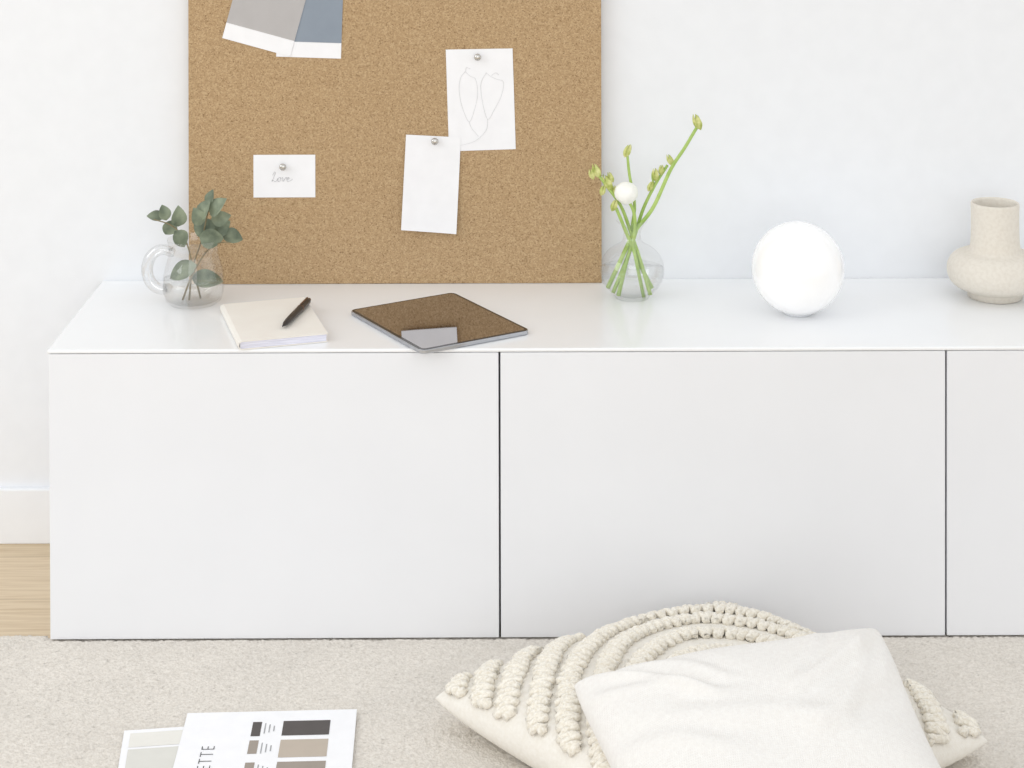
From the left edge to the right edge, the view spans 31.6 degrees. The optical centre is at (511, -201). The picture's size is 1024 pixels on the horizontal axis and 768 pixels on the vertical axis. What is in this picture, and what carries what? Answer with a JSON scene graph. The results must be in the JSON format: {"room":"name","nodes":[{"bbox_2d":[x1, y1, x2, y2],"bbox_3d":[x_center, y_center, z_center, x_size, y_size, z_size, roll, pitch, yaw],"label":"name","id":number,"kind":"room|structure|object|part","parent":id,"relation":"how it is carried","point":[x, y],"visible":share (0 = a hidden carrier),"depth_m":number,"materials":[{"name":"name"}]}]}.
{"room":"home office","nodes":[
{"label":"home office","id":0,"kind":"room"},
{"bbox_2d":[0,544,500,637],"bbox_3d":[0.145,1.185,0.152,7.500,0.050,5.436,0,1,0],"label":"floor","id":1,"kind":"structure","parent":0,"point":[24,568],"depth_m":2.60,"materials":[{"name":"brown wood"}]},
{"bbox_2d":[49,352,499,638],"bbox_3d":[-0.320,0.937,2.591,0.604,0.394,0.323,0,1,0],"label":"base cabinet","id":2,"kind":"object","parent":1,"relation":"on","point":[325,494],"visible":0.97,"depth_m":2.43,"materials":[{"name":"paint"}]},
{"bbox_2d":[47,278,1023,353],"bbox_3d":[0.280,0.736,2.597,1.807,0.005,0.336,0,1,0],"label":"countertop","id":3,"kind":"structure","parent":2,"relation":"on","point":[866,313],"depth_m":2.56,"materials":[{"name":"paint"}]},
{"bbox_2d":[220,297,327,349],"bbox_3d":[-0.334,0.729,2.525,0.122,0.012,0.180,0,1,-17],"label":"notebook","id":4,"kind":"object","parent":3,"relation":"on","point":[255,324],"visible":0.96,"depth_m":2.49,"materials":[{"name":"white paper"}]},
{"bbox_2d":[282,297,310,326],"bbox_3d":[-0.302,0.717,2.535,0.010,0.011,0.130,0,1,10],"label":"pen","id":5,"kind":"object","parent":4,"relation":"on","point":[300,308],"visible":1,"depth_m":2.53,"materials":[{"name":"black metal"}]},
{"bbox_2d":[188,0,601,283],"bbox_3d":[-0.177,0.417,2.746,0.625,0.630,0.013,0,0,0],"label":"cork board","id":6,"kind":"object","parent":3,"relation":"on","point":[531,212],"visible":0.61,"depth_m":2.74,"materials":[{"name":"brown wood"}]},
{"bbox_2d":[222,0,305,55],"bbox_3d":[-0.367,0.302,2.738,0.143,0.173,0.002,0,0,0],"label":"card","id":7,"kind":"object","parent":6,"relation":"attached to","point":[270,25],"visible":1,"depth_m":2.74,"materials":[{"name":"white paper"}]},
{"bbox_3d":[-0.364,0.292,2.737,0.135,0.145,0.001,0,0,0],"label":"colour panel","id":8,"kind":"part","parent":7,"relation":"part of","materials":[{"name":"beige paper"}]},
{"bbox_2d":[279,164,285,170],"bbox_3d":[-0.346,0.554,2.732,0.011,0.011,0.010,0,0,0],"label":"pin","id":9,"kind":"object","parent":6,"relation":"attached to","point":[282,167],"visible":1,"depth_m":2.73,"materials":[{"name":"metal"}]},
{"bbox_2d":[253,155,314,197],"bbox_3d":[-0.344,0.569,2.738,0.094,0.064,0.001,0,0,0],"label":"note card","id":10,"kind":"object","parent":6,"relation":"attached to","point":[298,178],"visible":1,"depth_m":2.74,"materials":[{"name":"white paper"}]},
{"bbox_2d":[276,0,342,58],"bbox_3d":[-0.305,0.315,2.739,0.103,0.153,0.002,0,0,0],"label":"card","id":11,"kind":"object","parent":6,"relation":"attached to","point":[319,32],"visible":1,"depth_m":2.74,"materials":[{"name":"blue paper"}]},
{"bbox_3d":[-0.305,0.305,2.739,0.102,0.126,0.001,0,0,0],"label":"colour panel","id":12,"kind":"part","parent":11,"relation":"part of","materials":[{"name":"blue paper"}]},
{"bbox_2d":[401,135,460,233],"bbox_3d":[-0.122,0.581,2.736,0.090,0.149,0.006,0,0,0],"label":"paper","id":13,"kind":"object","parent":6,"relation":"attached to","point":[431,172],"visible":1,"depth_m":2.74,"materials":[{"name":"white paper"}]},
{"bbox_2d":[431,138,437,144],"bbox_3d":[-0.117,0.516,2.733,0.011,0.011,0.010,0,0,0],"label":"pin","id":14,"kind":"object","parent":6,"relation":"attached to","point":[434,141],"visible":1,"depth_m":2.73,"materials":[{"name":"metal"}]},
{"bbox_2d":[474,54,480,60],"bbox_3d":[-0.052,0.388,2.734,0.011,0.011,0.010,0,0,0],"label":"pin","id":15,"kind":"object","parent":6,"relation":"attached to","point":[477,57],"visible":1,"depth_m":2.73,"materials":[{"name":"metal"}]},
{"bbox_2d":[446,48,515,150],"bbox_3d":[-0.047,0.454,2.740,0.106,0.156,0.002,0,0,0],"label":"paper","id":16,"kind":"object","parent":6,"relation":"attached to","point":[480,94],"visible":1,"depth_m":2.74,"materials":[{"name":"paper"}]},
{"bbox_2d":[351,293,527,353],"bbox_3d":[-0.103,0.731,2.537,0.171,0.006,0.217,-1,1,-31],"label":"tablet","id":17,"kind":"object","parent":3,"relation":"on","point":[436,323],"visible":1,"depth_m":2.52,"materials":[{"name":"metal"}]},
{"bbox_2d":[751,221,843,316],"bbox_3d":[0.408,0.668,2.583,0.134,0.130,0.134,0,1,0],"label":"globe lamp","id":18,"kind":"object","parent":3,"relation":"on","point":[797,267],"visible":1,"depth_m":2.54,"materials":[{"name":"white glass"}]},
{"bbox_2d":[947,197,1023,303],"bbox_3d":[0.711,0.661,2.663,0.139,0.140,0.139,0,1,0],"label":"ceramic vase","id":19,"kind":"object","parent":3,"relation":"on","point":[990,269],"visible":1,"depth_m":2.63,"materials":[{"name":"beige ceramic"}]},
{"bbox_3d":[-0.480,0.686,2.638,0.120,0.096,0.089,0,1,0],"label":"glass jug","id":20,"kind":"object","parent":3,"relation":"on","visible":0},
{"bbox_2d":[147,205,200,298],"bbox_3d":[-0.494,0.658,2.628,0.080,0.141,0.038,0,1,0],"label":"eucalyptus sprig","id":21,"kind":"object","parent":20,"relation":"in","point":[183,269],"visible":1,"depth_m":2.63,"materials":[{"name":"green plant"}]},
{"bbox_2d":[188,190,230,299],"bbox_3d":[-0.444,0.648,2.627,0.064,0.164,0.034,0,1,14],"label":"eucalyptus sprig","id":22,"kind":"object","parent":20,"relation":"in","point":[204,228],"visible":1,"depth_m":2.62,"materials":[{"name":"green plant"}]},
{"bbox_3d":[-0.453,0.655,2.641,0.039,0.150,0.007,0,1,8],"label":"stem","id":23,"kind":"part","parent":22,"relation":"part of","materials":[{"name":"green plant"}]},
{"bbox_2d":[182,221,242,299],"bbox_3d":[-0.438,0.672,2.639,0.087,0.115,0.036,0,1,0],"label":"eucalyptus sprig","id":24,"kind":"object","parent":20,"relation":"in","point":[205,278],"visible":1,"depth_m":2.64,"materials":[{"name":"green plant"}]},
{"bbox_3d":[-0.444,0.684,2.629,0.076,0.090,0.005,0,1,13],"label":"stem","id":25,"kind":"part","parent":24,"relation":"part of","materials":[{"name":"green plant"}]},
{"bbox_3d":[0.176,0.675,2.661,0.094,0.115,0.094,0,1,0],"label":"vase","id":26,"kind":"object","parent":3,"relation":"on","visible":0},
{"bbox_2d":[589,164,651,294],"bbox_3d":[0.159,0.631,2.659,0.093,0.192,0.013,0,1,2],"label":"stem","id":27,"kind":"object","parent":26,"relation":"in","point":[607,181],"visible":1,"depth_m":2.66,"materials":[{"name":"green plant"}]},
{"bbox_2d":[614,182,637,295],"bbox_3d":[0.167,0.644,2.654,0.035,0.169,0.035,0,1,0],"label":"stem","id":28,"kind":"object","parent":26,"relation":"in","point":[625,192],"visible":1,"depth_m":2.65,"materials":[{"name":"green plant"}]},
{"bbox_2d":[610,199,653,288],"bbox_3d":[0.176,0.653,2.660,0.065,0.135,0.014,0,1,-12],"label":"stem","id":29,"kind":"object","parent":26,"relation":"in","point":[613,207],"visible":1,"depth_m":2.65,"materials":[{"name":"green plant"}]},
{"bbox_2d":[623,144,644,296],"bbox_3d":[0.179,0.620,2.663,0.033,0.225,0.017,0,1,11],"label":"stem","id":30,"kind":"object","parent":26,"relation":"in","point":[627,150],"visible":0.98,"depth_m":2.66,"materials":[{"name":"green plant"}]},
{"bbox_2d":[611,154,673,293],"bbox_3d":[0.192,0.624,2.665,0.094,0.204,0.012,0,1,-3],"label":"stem","id":31,"kind":"object","parent":26,"relation":"in","point":[655,176],"visible":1,"depth_m":2.66,"materials":[{"name":"green plant"}]},
{"bbox_2d":[606,114,701,288],"bbox_3d":[0.208,0.590,2.659,0.142,0.260,0.013,0,1,8],"label":"stem","id":32,"kind":"object","parent":26,"relation":"in","point":[697,122],"visible":1,"depth_m":2.65,"materials":[{"name":"green plant"}]},
{"bbox_2d":[0,634,1023,767],"bbox_3d":[-0.015,1.135,1.965,2.801,0.009,0.967,0,1,0],"label":"rug","id":33,"kind":"object","parent":1,"relation":"on","point":[65,703],"visible":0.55,"depth_m":2.30,"materials":[{"name":"carpet"}]},
{"bbox_2d":[118,727,183,767],"bbox_3d":[-0.383,1.128,2.098,0.148,0.001,0.210,0,1,-7],"label":"sheet","id":34,"kind":"object","parent":33,"relation":"on","point":[158,747],"visible":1,"depth_m":2.15,"materials":[{"name":"white paper"}]},
{"bbox_2d":[173,709,356,767],"bbox_3d":[-0.289,1.126,2.086,0.208,0.001,0.297,0,1,-2],"label":"sheet","id":35,"kind":"object","parent":33,"relation":"on","point":[300,738],"visible":1,"depth_m":2.17,"materials":[{"name":"white paper"}]},
{"bbox_2d":[436,600,986,767],"bbox_3d":[0.233,1.073,2.161,0.520,0.105,0.406,-1,1,-30],"label":"tufted cushion","id":36,"kind":"object","parent":33,"relation":"on","point":[528,706],"visible":0.51,"depth_m":2.16,"materials":[{"name":"fabric"}]},
{"bbox_3d":[0.232,1.109,2.162,0.520,0.033,0.404,-1,1,-30],"label":"panel","id":37,"kind":"part","parent":36,"relation":"part of","materials":[{"name":"fabric"}]},
{"bbox_2d":[574,628,940,767],"bbox_3d":[0.277,1.027,1.961,0.408,0.157,0.274,0,1,0],"label":"cushion","id":38,"kind":"object","parent":36,"relation":"on","point":[839,699],"visible":1,"depth_m":1.97,"materials":[{"name":"white fabric"}]},
{"bbox_3d":[0.277,1.035,1.961,0.408,0.142,0.273,0,1,0],"label":"panel","id":39,"kind":"part","parent":38,"relation":"part of","materials":[{"name":"fabric"}]},
{"bbox_2d":[500,350,944,636],"bbox_3d":[0.283,0.935,2.594,0.599,0.394,0.323,0,1,0],"label":"base cabinet","id":40,"kind":"object","parent":1,"relation":"on","point":[806,489],"visible":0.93,"depth_m":2.43,"materials":[{"name":"paint"}]},
{"bbox_2d":[945,350,1023,634],"bbox_3d":[0.883,0.934,2.597,0.599,0.394,0.323,0,1,0],"label":"base cabinet","id":41,"kind":"object","parent":1,"relation":"on","point":[984,389],"visible":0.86,"depth_m":2.43,"materials":[{"name":"paint"}]},
{"bbox_2d":[0,0,1023,486],"bbox_3d":[0.129,-0.225,2.804,7.500,2.710,0.100,0,1,0],"label":"wall","id":42,"kind":"structure","parent":0,"point":[876,125],"depth_m":2.76,"materials":[{"name":"paint"}]},
{"bbox_2d":[0,487,49,543],"bbox_3d":[0.132,1.089,2.764,7.500,0.084,0.011,0,1,0],"label":"baseboard","id":43,"kind":"structure","parent":42,"relation":"attached to","point":[24,511],"depth_m":2.75,"materials":[{"name":"paint"}]}
]}

